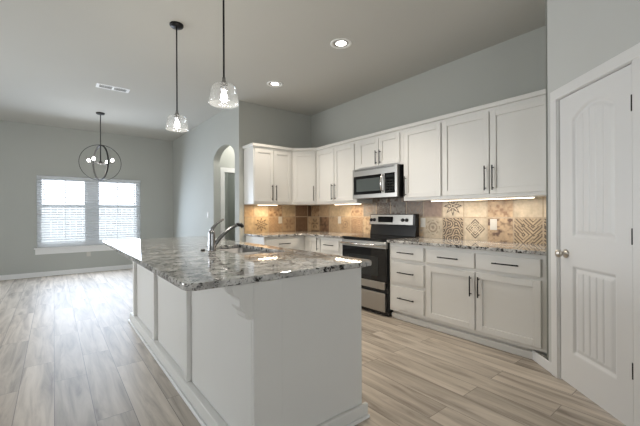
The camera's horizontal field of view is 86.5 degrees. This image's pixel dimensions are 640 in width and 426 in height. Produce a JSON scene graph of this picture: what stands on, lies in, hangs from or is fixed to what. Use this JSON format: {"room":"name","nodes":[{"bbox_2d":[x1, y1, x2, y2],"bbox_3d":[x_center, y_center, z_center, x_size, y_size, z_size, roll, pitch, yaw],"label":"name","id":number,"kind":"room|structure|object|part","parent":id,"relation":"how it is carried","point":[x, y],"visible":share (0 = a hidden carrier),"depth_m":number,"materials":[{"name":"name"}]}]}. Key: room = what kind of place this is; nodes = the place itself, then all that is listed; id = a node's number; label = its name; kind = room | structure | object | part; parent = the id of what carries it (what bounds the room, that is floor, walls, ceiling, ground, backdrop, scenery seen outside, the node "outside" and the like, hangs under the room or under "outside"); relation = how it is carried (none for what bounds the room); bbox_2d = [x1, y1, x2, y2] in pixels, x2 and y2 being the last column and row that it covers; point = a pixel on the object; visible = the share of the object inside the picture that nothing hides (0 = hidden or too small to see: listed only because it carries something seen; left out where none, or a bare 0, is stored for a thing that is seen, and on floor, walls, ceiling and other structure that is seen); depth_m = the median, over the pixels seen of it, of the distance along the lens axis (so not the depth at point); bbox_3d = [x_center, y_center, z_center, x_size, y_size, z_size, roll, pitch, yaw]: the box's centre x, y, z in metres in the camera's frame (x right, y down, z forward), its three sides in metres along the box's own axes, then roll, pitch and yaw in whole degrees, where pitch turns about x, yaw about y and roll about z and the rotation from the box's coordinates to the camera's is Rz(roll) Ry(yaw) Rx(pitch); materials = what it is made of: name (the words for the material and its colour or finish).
{"room":"kitchen","nodes":[
{"label":"kitchen","id":0,"kind":"room"},
{"bbox_2d":[0,120,227,274],"bbox_3d":[-5.217,-0.254,7.054,6.890,3.000,0.140,0,0,-38],"label":"wall","id":1,"kind":"structure","parent":0,"point":[27,151],"depth_m":6.96,"materials":[{"name":"grey paint"}]},
{"bbox_2d":[0,264,132,280],"bbox_3d":[-5.715,1.201,6.561,5.488,0.095,0.014,0,0,-38],"label":"baseboard","id":2,"kind":"structure","parent":1,"relation":"attached to","point":[119,267],"depth_m":6.93,"materials":[{"name":"white paint"}]},
{"bbox_2d":[34,244,112,254],"bbox_3d":[-4.839,0.737,7.242,1.924,0.135,0.095,0,0,-38],"label":"trim","id":3,"kind":"structure","parent":1,"relation":"attached to","point":[86,248],"depth_m":6.99,"materials":[{"name":"white paint"}]},
{"bbox_2d":[37,178,139,247],"bbox_3d":[-4.904,-0.045,7.320,1.834,1.430,0.108,0,0,-38],"label":"window","id":4,"kind":"structure","parent":1,"relation":"in","point":[41,245],"depth_m":7.24,"materials":[{"name":"white plastic"}]},
{"bbox_3d":[-5.293,-0.431,7.024,0.789,0.585,0.025,0,0,-38],"label":"sash","id":5,"kind":"part","parent":4,"relation":"part of","materials":[{"name":"white glass"}]},
{"bbox_3d":[-5.268,0.229,6.997,0.789,0.815,0.025,0,0,-38],"label":"sash","id":6,"kind":"part","parent":4,"relation":"part of","materials":[{"name":"white glass"}]},
{"bbox_2d":[37,175,91,243],"bbox_3d":[-5.204,-0.084,6.952,0.904,1.340,0.069,0,0,-38],"label":"window blind","id":7,"kind":"object","parent":4,"relation":"attached to","point":[65,179],"visible":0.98,"depth_m":6.94,"materials":[{"name":"white plastic"}]},
{"bbox_3d":[-5.205,0.575,6.957,0.904,0.022,0.050,0,0,-38],"label":"rail","id":8,"kind":"part","parent":7,"relation":"part of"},
{"bbox_2d":[92,178,140,240],"bbox_3d":[-4.481,-0.087,7.518,0.920,1.340,0.069,0,0,-38],"label":"window blind","id":9,"kind":"object","parent":4,"relation":"attached to","point":[117,181],"visible":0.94,"depth_m":7.50,"materials":[{"name":"white plastic"}]},
{"bbox_3d":[-4.482,0.572,7.523,0.920,0.022,0.050,0,0,-38],"label":"rail","id":10,"kind":"part","parent":9,"relation":"part of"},
{"bbox_3d":[-4.532,-0.435,7.621,0.805,0.585,0.025,0,0,-38],"label":"sash","id":11,"kind":"part","parent":4,"relation":"part of","materials":[{"name":"white glass"}]},
{"bbox_3d":[-4.507,0.225,7.593,0.805,0.815,0.025,0,0,-38],"label":"sash","id":12,"kind":"part","parent":4,"relation":"part of","materials":[{"name":"white glass"}]},
{"bbox_2d":[173,101,245,241],"bbox_3d":[-2.367,-0.268,6.826,0.120,3.000,3.735,0,0,-38],"label":"wall","id":13,"kind":"structure","parent":0,"point":[197,153],"depth_m":6.42,"materials":[{"name":"grey paint"}]},
{"bbox_2d":[220,146,234,167],"bbox_3d":[-1.397,-0.272,6.725,1.282,3.000,0.110,0,0,-38],"label":"wall","id":14,"kind":"structure","parent":0,"point":[227,160],"depth_m":6.40,"materials":[{"name":"grey paint"}]},
{"bbox_2d":[220,167,234,238],"bbox_3d":[-1.523,0.183,6.614,0.900,2.090,0.128,0,0,-38],"label":"trim","id":15,"kind":"structure","parent":14,"relation":"attached to","point":[223,170],"depth_m":6.31,"materials":[{"name":"white paint"}]},
{"bbox_2d":[0,0,544,140],"bbox_3d":[-1.580,-1.821,2.402,7.130,0.100,11.960,0,0,-38],"label":"ceiling","id":16,"kind":"structure","parent":0,"point":[54,54],"depth_m":3.72,"materials":[{"name":"paint"}]},
{"bbox_2d":[78,112,120,180],"bbox_3d":[-3.838,-1.168,5.945,0.522,1.185,0.445,0,0,3],"label":"chandelier","id":17,"kind":"object","parent":16,"relation":"hanging from","point":[97,113],"visible":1,"depth_m":5.93,"materials":[{"name":"brown metal"}]},
{"bbox_3d":[-3.839,-1.463,5.945,0.014,0.535,0.013,0,0,-38],"label":"rod","id":18,"kind":"part","parent":17,"relation":"part of","materials":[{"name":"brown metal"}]},
{"bbox_2d":[96,83,129,92],"bbox_3d":[-2.905,-1.762,4.775,0.400,0.006,0.170,0,0,-38],"label":"ceiling vent","id":19,"kind":"object","parent":16,"relation":"in","point":[98,85],"visible":1,"depth_m":4.78,"materials":[{"name":"white plastic"}]},
{"bbox_2d":[169,21,183,127],"bbox_3d":[-1.343,-1.280,3.189,0.196,0.985,0.196,0,0,-38],"label":"pendant light","id":20,"kind":"object","parent":16,"relation":"hanging from","point":[175,25],"visible":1,"depth_m":3.18,"materials":[{"name":"black metal"}]},
{"bbox_2d":[174,110,179,119],"bbox_3d":[-1.341,-0.925,3.189,0.048,0.091,0.048,0,0,-38],"label":"socket","id":21,"kind":"object","parent":20,"relation":"attached to","point":[176,116],"depth_m":3.17,"materials":[{"name":"silver metal"}]},
{"bbox_3d":[-1.343,-1.359,3.189,0.013,0.787,0.013,0,0,-38],"label":"rod","id":22,"kind":"part","parent":20,"relation":"part of","materials":[{"name":"black metal"}]},
{"bbox_3d":[-1.341,-0.842,3.189,0.046,0.078,0.046,0,0,-38],"label":"bulb","id":23,"kind":"part","parent":20,"relation":"part of","materials":[{"name":"white glass"}]},
{"bbox_2d":[220,0,227,101],"bbox_3d":[-0.655,-1.260,2.312,0.196,1.032,0.196,0,0,-38],"label":"pendant light","id":24,"kind":"object","parent":16,"relation":"hanging from","point":[223,85],"visible":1,"depth_m":2.31,"materials":[{"name":"black metal"}]},
{"bbox_2d":[220,77,227,90],"bbox_3d":[-0.653,-0.881,2.312,0.048,0.091,0.048,0,0,-38],"label":"socket","id":25,"kind":"object","parent":24,"relation":"attached to","point":[223,85],"depth_m":2.30,"materials":[{"name":"silver metal"}]},
{"bbox_3d":[-0.655,-1.339,2.312,0.013,0.834,0.013,0,0,-38],"label":"rod","id":26,"kind":"part","parent":24,"relation":"part of","materials":[{"name":"black metal"}]},
{"bbox_3d":[-0.653,-0.798,2.312,0.046,0.078,0.046,0,0,-38],"label":"bulb","id":27,"kind":"part","parent":24,"relation":"part of","materials":[{"name":"white glass"}]},
{"bbox_2d":[267,81,282,86],"bbox_3d":[-0.617,-1.773,4.656,0.224,0.007,0.224,0,0,-38],"label":"recessed light","id":28,"kind":"object","parent":16,"relation":"in","point":[270,83],"visible":1,"depth_m":4.65,"materials":[{"name":"white plastic"}]},
{"bbox_2d":[330,38,351,48],"bbox_3d":[0.220,-1.777,3.556,0.224,0.007,0.224,0,0,-38],"label":"recessed light","id":29,"kind":"object","parent":16,"relation":"in","point":[339,43],"visible":1,"depth_m":3.55,"materials":[{"name":"white plastic"}]},
{"bbox_2d":[246,102,310,231],"bbox_3d":[-0.699,-0.276,5.834,1.282,3.000,0.115,0,0,-38],"label":"wall","id":30,"kind":"structure","parent":0,"point":[266,125],"depth_m":5.74,"materials":[{"name":"grey paint"}]},
{"bbox_2d":[244,146,291,204],"bbox_3d":[-0.810,-0.584,5.432,0.697,0.873,0.379,0,0,-38],"label":"upper cabinet","id":31,"kind":"object","parent":30,"relation":"attached to","point":[267,171],"visible":1,"depth_m":5.27,"materials":[{"name":"white paint"}]},
{"bbox_3d":[-0.858,-0.585,5.211,0.322,0.805,0.019,0,0,-38],"label":"door","id":32,"kind":"part","parent":31,"relation":"part of","materials":[{"name":"white paint"}]},
{"bbox_3d":[-0.597,-0.587,5.415,0.322,0.805,0.019,0,0,-38],"label":"door","id":33,"kind":"part","parent":31,"relation":"part of","materials":[{"name":"white paint"}]},
{"bbox_2d":[242,89,545,150],"bbox_3d":[0.413,-1.047,4.115,1.054,0.042,3.963,0,0,-38],"label":"trim","id":34,"kind":"structure","parent":31,"relation":"attached to","point":[540,92],"depth_m":3.89,"materials":[{"name":"white paint"}]},
{"bbox_2d":[244,205,310,232],"bbox_3d":[-0.679,0.082,5.770,1.315,0.456,0.008,0,0,-38],"label":"backsplash","id":35,"kind":"structure","parent":30,"relation":"attached to","point":[257,218],"depth_m":5.72,"materials":[{"name":"tile"}]},
{"bbox_2d":[292,151,322,204],"bbox_3d":[-0.221,-0.586,5.752,0.624,0.873,0.601,0,0,-38],"label":"upper cabinet","id":36,"kind":"object","parent":30,"relation":"attached to","point":[304,163],"visible":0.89,"depth_m":5.52,"materials":[{"name":"white paint"}]},
{"bbox_3d":[-0.251,-0.588,5.517,0.362,0.805,0.019,0,0,4],"label":"door","id":37,"kind":"part","parent":36,"relation":"part of","materials":[{"name":"white paint"}]},
{"bbox_2d":[0,268,625,425],"bbox_3d":[-1.565,1.278,2.402,7.130,0.100,11.960,0,0,-38],"label":"floor","id":38,"kind":"structure","parent":0,"point":[71,354],"depth_m":2.57,"materials":[{"name":"brown wood"}]},
{"bbox_2d":[128,248,369,425],"bbox_3d":[-0.979,0.774,2.944,0.889,0.902,3.013,0,0,-38],"label":"kitchen island","id":39,"kind":"object","parent":38,"relation":"on","point":[285,351],"visible":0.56,"depth_m":1.87,"materials":[{"name":"white paint"}]},
{"bbox_2d":[102,236,371,290],"bbox_3d":[-1.050,0.307,2.933,1.118,0.032,3.065,0,0,-38],"label":"countertop","id":40,"kind":"structure","parent":39,"relation":"on","point":[179,261],"depth_m":2.03,"materials":[{"name":"stone"}]},
{"bbox_2d":[208,219,243,251],"bbox_3d":[-0.748,0.164,2.717,0.303,0.253,0.064,0,0,-38],"label":"faucet","id":41,"kind":"object","parent":40,"relation":"on","point":[212,243],"visible":0.98,"depth_m":2.65,"materials":[{"name":"silver metal"}]},
{"bbox_3d":[-0.812,0.093,2.667,0.122,0.111,0.040,0,0,-38],"label":"lever handle","id":42,"kind":"part","parent":41,"relation":"part of","materials":[{"name":"silver metal"}]},
{"bbox_3d":[-0.743,0.172,2.720,0.255,0.194,0.033,0,0,-38],"label":"spout","id":43,"kind":"part","parent":41,"relation":"part of","materials":[{"name":"silver metal"}]},
{"bbox_2d":[217,248,269,254],"bbox_3d":[-0.637,0.418,2.802,0.374,0.190,0.814,0,0,-38],"label":"sink","id":44,"kind":"object","parent":40,"relation":"in","point":[242,251],"visible":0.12,"depth_m":3.11,"materials":[{"name":"metal"}]},
{"bbox_3d":[-0.763,0.418,2.962,0.374,0.190,0.407,0,0,-38],"label":"bowl","id":45,"kind":"part","parent":44,"relation":"part of","materials":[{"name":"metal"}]},
{"bbox_3d":[-0.512,0.417,2.642,0.374,0.190,0.407,0,0,-38],"label":"bowl","id":46,"kind":"part","parent":44,"relation":"part of","materials":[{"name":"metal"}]},
{"bbox_3d":[-0.951,1.215,2.965,0.823,0.022,3.013,0,0,-38],"label":"shoe moulding","id":47,"kind":"part","parent":39,"relation":"part of","materials":[{"name":"white paint"}]},
{"bbox_3d":[-0.945,1.176,2.969,0.799,0.100,2.985,0,0,-38],"label":"baseboard","id":48,"kind":"part","parent":39,"relation":"part of","materials":[{"name":"white paint"}]},
{"bbox_2d":[246,236,304,250],"bbox_3d":[-0.463,0.782,5.524,1.296,0.883,0.654,0,0,-38],"label":"base cabinet","id":49,"kind":"object","parent":38,"relation":"on","point":[292,242],"visible":0.18,"depth_m":5.13,"materials":[{"name":"white paint"}]},
{"bbox_3d":[-0.547,0.450,5.102,0.585,0.143,0.019,0,0,-38],"label":"drawer","id":50,"kind":"part","parent":49,"relation":"part of","materials":[{"name":"white paint"}]},
{"bbox_2d":[244,231,364,238],"bbox_3d":[-0.204,0.323,5.167,1.326,0.030,1.539,0,0,-38],"label":"countertop","id":51,"kind":"structure","parent":49,"relation":"on","point":[293,233],"depth_m":5.18,"materials":[{"name":"stone"}]},
{"bbox_2d":[305,236,343,255],"bbox_3d":[0.253,0.778,5.136,0.649,0.883,0.912,0,0,-38],"label":"base cabinet","id":52,"kind":"object","parent":38,"relation":"on","point":[326,245],"visible":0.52,"depth_m":4.92,"materials":[{"name":"white paint"}]},
{"bbox_3d":[-0.078,0.724,5.105,0.019,0.735,0.262,0,0,-38],"label":"door","id":53,"kind":"part","parent":52,"relation":"part of","materials":[{"name":"white paint"}]},
{"bbox_3d":[0.142,0.447,4.823,0.019,0.143,0.390,0,0,-38],"label":"drawer","id":54,"kind":"part","parent":52,"relation":"part of","materials":[{"name":"white paint"}]},
{"bbox_3d":[0.144,0.820,4.823,0.019,0.540,0.390,0,0,-38],"label":"door","id":55,"kind":"part","parent":52,"relation":"part of","materials":[{"name":"white paint"}]},
{"bbox_2d":[340,214,418,315],"bbox_3d":[0.762,0.611,4.444,0.684,1.212,0.777,0,0,-38],"label":"range","id":56,"kind":"object","parent":38,"relation":"on","point":[374,246],"visible":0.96,"depth_m":4.23,"materials":[{"name":"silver metal"}]},
{"bbox_3d":[0.513,0.381,4.249,0.053,0.028,0.717,0,0,-38],"label":"handle","id":57,"kind":"part","parent":56,"relation":"part of","materials":[{"name":"metal"}]},
{"bbox_3d":[0.549,0.616,4.277,0.034,0.395,0.765,0,0,-38],"label":"oven door","id":58,"kind":"part","parent":56,"relation":"part of","materials":[{"name":"black glass"}]},
{"bbox_3d":[0.544,1.053,4.286,0.034,0.220,0.741,0,0,-38],"label":"drawer","id":59,"kind":"part","parent":56,"relation":"part of","materials":[{"name":"metal"}]},
{"bbox_2d":[342,234,415,240],"bbox_3d":[0.758,0.307,4.442,0.560,0.024,0.777,0,0,-38],"label":"cooktop","id":60,"kind":"object","parent":56,"relation":"in","point":[367,237],"depth_m":4.39,"materials":[{"name":"black glass"}]},
{"bbox_3d":[0.954,0.079,4.607,0.021,0.130,0.735,0,0,-38],"label":"control panel","id":61,"kind":"part","parent":56,"relation":"part of","materials":[{"name":"metal"}]},
{"bbox_2d":[390,243,428,327],"bbox_3d":[1.181,0.774,3.951,0.649,0.883,0.488,0,0,-38],"label":"base cabinet","id":62,"kind":"object","parent":38,"relation":"on","point":[407,261],"visible":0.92,"depth_m":3.75,"materials":[{"name":"white paint"}]},
{"bbox_3d":[0.966,0.667,3.772,0.019,0.235,0.437,0,0,-38],"label":"drawer","id":63,"kind":"part","parent":62,"relation":"part of","materials":[{"name":"white paint"}]},
{"bbox_3d":[0.965,0.439,3.772,0.019,0.145,0.437,0,0,-38],"label":"drawer","id":64,"kind":"part","parent":62,"relation":"part of","materials":[{"name":"white paint"}]},
{"bbox_3d":[0.967,0.955,3.772,0.019,0.262,0.437,0,0,-38],"label":"drawer","id":65,"kind":"part","parent":62,"relation":"part of","materials":[{"name":"white paint"}]},
{"bbox_3d":[1.004,1.185,3.811,0.024,0.062,0.488,0,0,-38],"label":"toe moulding","id":66,"kind":"part","parent":62,"relation":"part of","materials":[{"name":"white paint"}]},
{"bbox_2d":[426,246,546,359],"bbox_3d":[1.677,0.771,3.319,0.649,0.883,1.117,0,0,-38],"label":"base cabinet","id":67,"kind":"object","parent":38,"relation":"on","point":[494,299],"visible":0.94,"depth_m":3.06,"materials":[{"name":"white paint"}]},
{"bbox_3d":[1.280,0.441,3.370,0.019,0.143,0.518,0,0,-38],"label":"drawer","id":68,"kind":"part","parent":67,"relation":"part of","materials":[{"name":"white paint"}]},
{"bbox_3d":[1.282,0.815,3.370,0.019,0.540,0.518,0,0,-38],"label":"door","id":69,"kind":"part","parent":67,"relation":"part of","materials":[{"name":"white paint"}]},
{"bbox_2d":[387,237,545,254],"bbox_3d":[1.533,0.315,3.504,0.643,0.030,1.641,0,0,-38],"label":"countertop","id":70,"kind":"structure","parent":67,"relation":"on","point":[536,249],"depth_m":3.30,"materials":[{"name":"stone"}]},
{"bbox_3d":[1.499,1.183,3.178,0.024,0.062,1.117,0,0,-38],"label":"toe moulding","id":71,"kind":"part","parent":67,"relation":"part of","materials":[{"name":"white paint"}]},
{"bbox_3d":[1.593,0.437,2.927,0.036,0.012,0.220,0,0,-38],"label":"handle","id":72,"kind":"part","parent":67,"relation":"part of","materials":[{"name":"black metal"}]},
{"bbox_3d":[1.614,0.440,2.944,0.019,0.143,0.532,0,0,-38],"label":"drawer","id":73,"kind":"part","parent":67,"relation":"part of","materials":[{"name":"white paint"}]},
{"bbox_3d":[1.616,0.813,2.944,0.019,0.540,0.532,0,0,-38],"label":"door","id":74,"kind":"part","parent":67,"relation":"part of","materials":[{"name":"white paint"}]},
{"bbox_2d":[228,26,545,244],"bbox_3d":[-0.081,-0.279,6.182,0.120,3.000,7.850,0,0,-38],"label":"wall","id":75,"kind":"structure","parent":0,"point":[516,66],"depth_m":4.11,"materials":[{"name":"grey paint"}]},
{"bbox_2d":[317,141,371,204],"bbox_3d":[0.339,-0.589,5.236,0.379,0.873,0.910,0,0,-38],"label":"upper cabinet","id":76,"kind":"object","parent":75,"relation":"attached to","point":[336,165],"visible":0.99,"depth_m":5.10,"materials":[{"name":"white paint"}]},
{"bbox_3d":[0.084,-0.590,5.328,0.019,0.805,0.428,0,0,-38],"label":"door","id":77,"kind":"part","parent":76,"relation":"part of","materials":[{"name":"white paint"}]},
{"bbox_3d":[0.354,-0.591,4.983,0.019,0.805,0.428,0,0,-38],"label":"door","id":78,"kind":"part","parent":76,"relation":"part of","materials":[{"name":"white paint"}]},
{"bbox_2d":[334,203,361,204],"bbox_3d":[0.412,-0.144,5.100,0.028,0.017,0.580,0,0,-38],"label":"light","id":79,"kind":"object","parent":76,"relation":"attached to","point":[347,203],"visible":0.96,"depth_m":5.06,"materials":[{"name":"white plastic"}]},
{"bbox_2d":[356,129,403,169],"bbox_3d":[0.872,-0.817,4.555,0.379,0.422,0.820,0,0,-38],"label":"upper cabinet","id":80,"kind":"object","parent":75,"relation":"attached to","point":[385,149],"visible":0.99,"depth_m":4.40,"materials":[{"name":"white paint"}]},
{"bbox_3d":[0.653,-0.811,4.600,0.019,0.368,0.378,0,0,-38],"label":"door","id":81,"kind":"part","parent":80,"relation":"part of","materials":[{"name":"white paint"}]},
{"bbox_2d":[353,164,403,198],"bbox_3d":[0.835,-0.406,4.534,0.462,0.397,0.778,0,0,-38],"label":"microwave","id":82,"kind":"object","parent":80,"relation":"attached to","point":[387,181],"visible":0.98,"depth_m":4.35,"materials":[{"name":"silver metal"}]},
{"bbox_3d":[0.775,-0.385,4.280,0.054,0.224,0.022,0,0,-38],"label":"handle","id":83,"kind":"part","parent":82,"relation":"part of","materials":[{"name":"metal"}]},
{"bbox_3d":[0.878,-0.812,4.314,0.019,0.368,0.335,0,0,-38],"label":"door","id":84,"kind":"part","parent":80,"relation":"part of","materials":[{"name":"white paint"}]},
{"bbox_2d":[373,198,417,202],"bbox_3d":[1.025,-0.182,4.666,0.008,0.052,0.808,0,0,-38],"label":"backsplash","id":85,"kind":"structure","parent":75,"relation":"attached to","point":[396,199],"depth_m":4.73,"materials":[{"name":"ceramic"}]},
{"bbox_2d":[404,120,445,200],"bbox_3d":[1.288,-0.594,4.026,0.379,0.873,0.522,0,0,-38],"label":"upper cabinet","id":86,"kind":"object","parent":75,"relation":"attached to","point":[422,143],"visible":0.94,"depth_m":3.92,"materials":[{"name":"white paint"}]},
{"bbox_2d":[311,197,545,244],"bbox_3d":[1.066,0.073,4.616,0.008,0.456,3.962,0,0,-38],"label":"backsplash","id":87,"kind":"structure","parent":75,"relation":"attached to","point":[523,220],"depth_m":3.92,"materials":[{"name":"tile"}]},
{"bbox_2d":[421,218,424,226],"bbox_3d":[1.302,0.112,4.301,0.008,0.116,0.072,0,0,-38],"label":"outlet","id":88,"kind":"object","parent":87,"relation":"attached to","point":[422,219],"visible":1,"depth_m":4.30,"materials":[{"name":"beige plastic"}]},
{"bbox_2d":[490,219,496,229],"bbox_3d":[1.843,0.115,3.612,0.008,0.116,0.072,0,0,-38],"label":"outlet","id":89,"kind":"object","parent":87,"relation":"attached to","point":[493,222],"visible":1,"depth_m":3.61,"materials":[{"name":"beige plastic"}]},
{"bbox_2d":[442,95,545,199],"bbox_3d":[1.791,-0.596,3.383,0.379,0.873,1.108,0,0,-38],"label":"upper cabinet","id":90,"kind":"object","parent":75,"relation":"attached to","point":[499,151],"visible":0.91,"depth_m":3.27,"materials":[{"name":"white paint"}]},
{"bbox_3d":[1.499,-0.597,3.522,0.019,0.805,0.505,0,0,-38],"label":"door","id":91,"kind":"part","parent":90,"relation":"part of","materials":[{"name":"white paint"}]},
{"bbox_2d":[430,196,535,201],"bbox_3d":[1.633,-0.150,3.541,0.028,0.017,1.090,0,0,-38],"label":"light","id":92,"kind":"object","parent":90,"relation":"attached to","point":[525,196],"visible":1,"depth_m":3.46,"materials":[{"name":"white plastic"}]},
{"bbox_3d":[1.615,-0.349,3.332,0.036,0.240,0.012,0,0,-38],"label":"handle","id":93,"kind":"part","parent":90,"relation":"part of","materials":[{"name":"black metal"}]},
{"bbox_3d":[1.661,-0.349,3.273,0.036,0.240,0.012,0,0,-38],"label":"handle","id":94,"kind":"part","parent":90,"relation":"part of","materials":[{"name":"black metal"}]},
{"bbox_3d":[1.825,-0.598,3.106,0.019,0.805,0.530,0,0,-38],"label":"door","id":95,"kind":"part","parent":90,"relation":"part of","materials":[{"name":"white paint"}]},
{"bbox_2d":[545,0,548,359],"bbox_3d":[2.053,-0.289,2.805,0.686,3.000,0.102,0,0,-38],"label":"wall","id":96,"kind":"structure","parent":0,"point":[545,0],"depth_m":2.63,"materials":[{"name":"grey paint"}]},
{"bbox_2d":[547,0,639,361],"bbox_3d":[1.798,-0.288,2.199,0.115,3.000,0.847,0,0,3],"label":"wall","id":97,"kind":"structure","parent":0,"point":[582,35],"depth_m":2.26,"materials":[{"name":"grey paint"}]},
{"bbox_2d":[532,350,551,373],"bbox_3d":[1.764,1.173,2.698,0.012,0.080,0.264,0,0,3],"label":"baseboard","id":98,"kind":"structure","parent":97,"relation":"attached to","point":[536,357],"depth_m":2.70,"materials":[{"name":"white paint"}]},
{"bbox_2d":[555,64,632,425],"bbox_3d":[1.724,0.186,2.171,0.104,2.030,0.625,0,0,3],"label":"door","id":99,"kind":"structure","parent":97,"relation":"in","point":[595,252],"depth_m":2.13,"materials":[{"name":"white paint"}]},
{"bbox_3d":[1.718,0.284,2.424,0.069,0.062,0.062,0,0,3],"label":"knob","id":100,"kind":"part","parent":99,"relation":"part of","materials":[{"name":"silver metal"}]},
{"bbox_2d":[550,43,639,425],"bbox_3d":[1.790,0.150,2.176,0.133,2.125,0.776,0,0,3],"label":"trim","id":101,"kind":"structure","parent":97,"relation":"attached to","point":[631,55],"depth_m":2.09,"materials":[{"name":"white paint"}]},
{"label":"outside","id":102,"kind":"structure","parent":0,"visible":0},
{"bbox_3d":[-11.976,1.579,15.294,28.000,0.100,21.140,0,0,-38],"label":"ground","id":103,"kind":"structure","parent":102,"visible":0},
{"bbox_2d":[42,208,135,243],"bbox_3d":[-6.325,0.646,10.566,15.070,1.710,0.060,0,0,-38],"label":"fence","id":104,"kind":"object","parent":103,"relation":"on","point":[132,210],"visible":0.02,"depth_m":9.96,"materials":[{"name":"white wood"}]}
]}

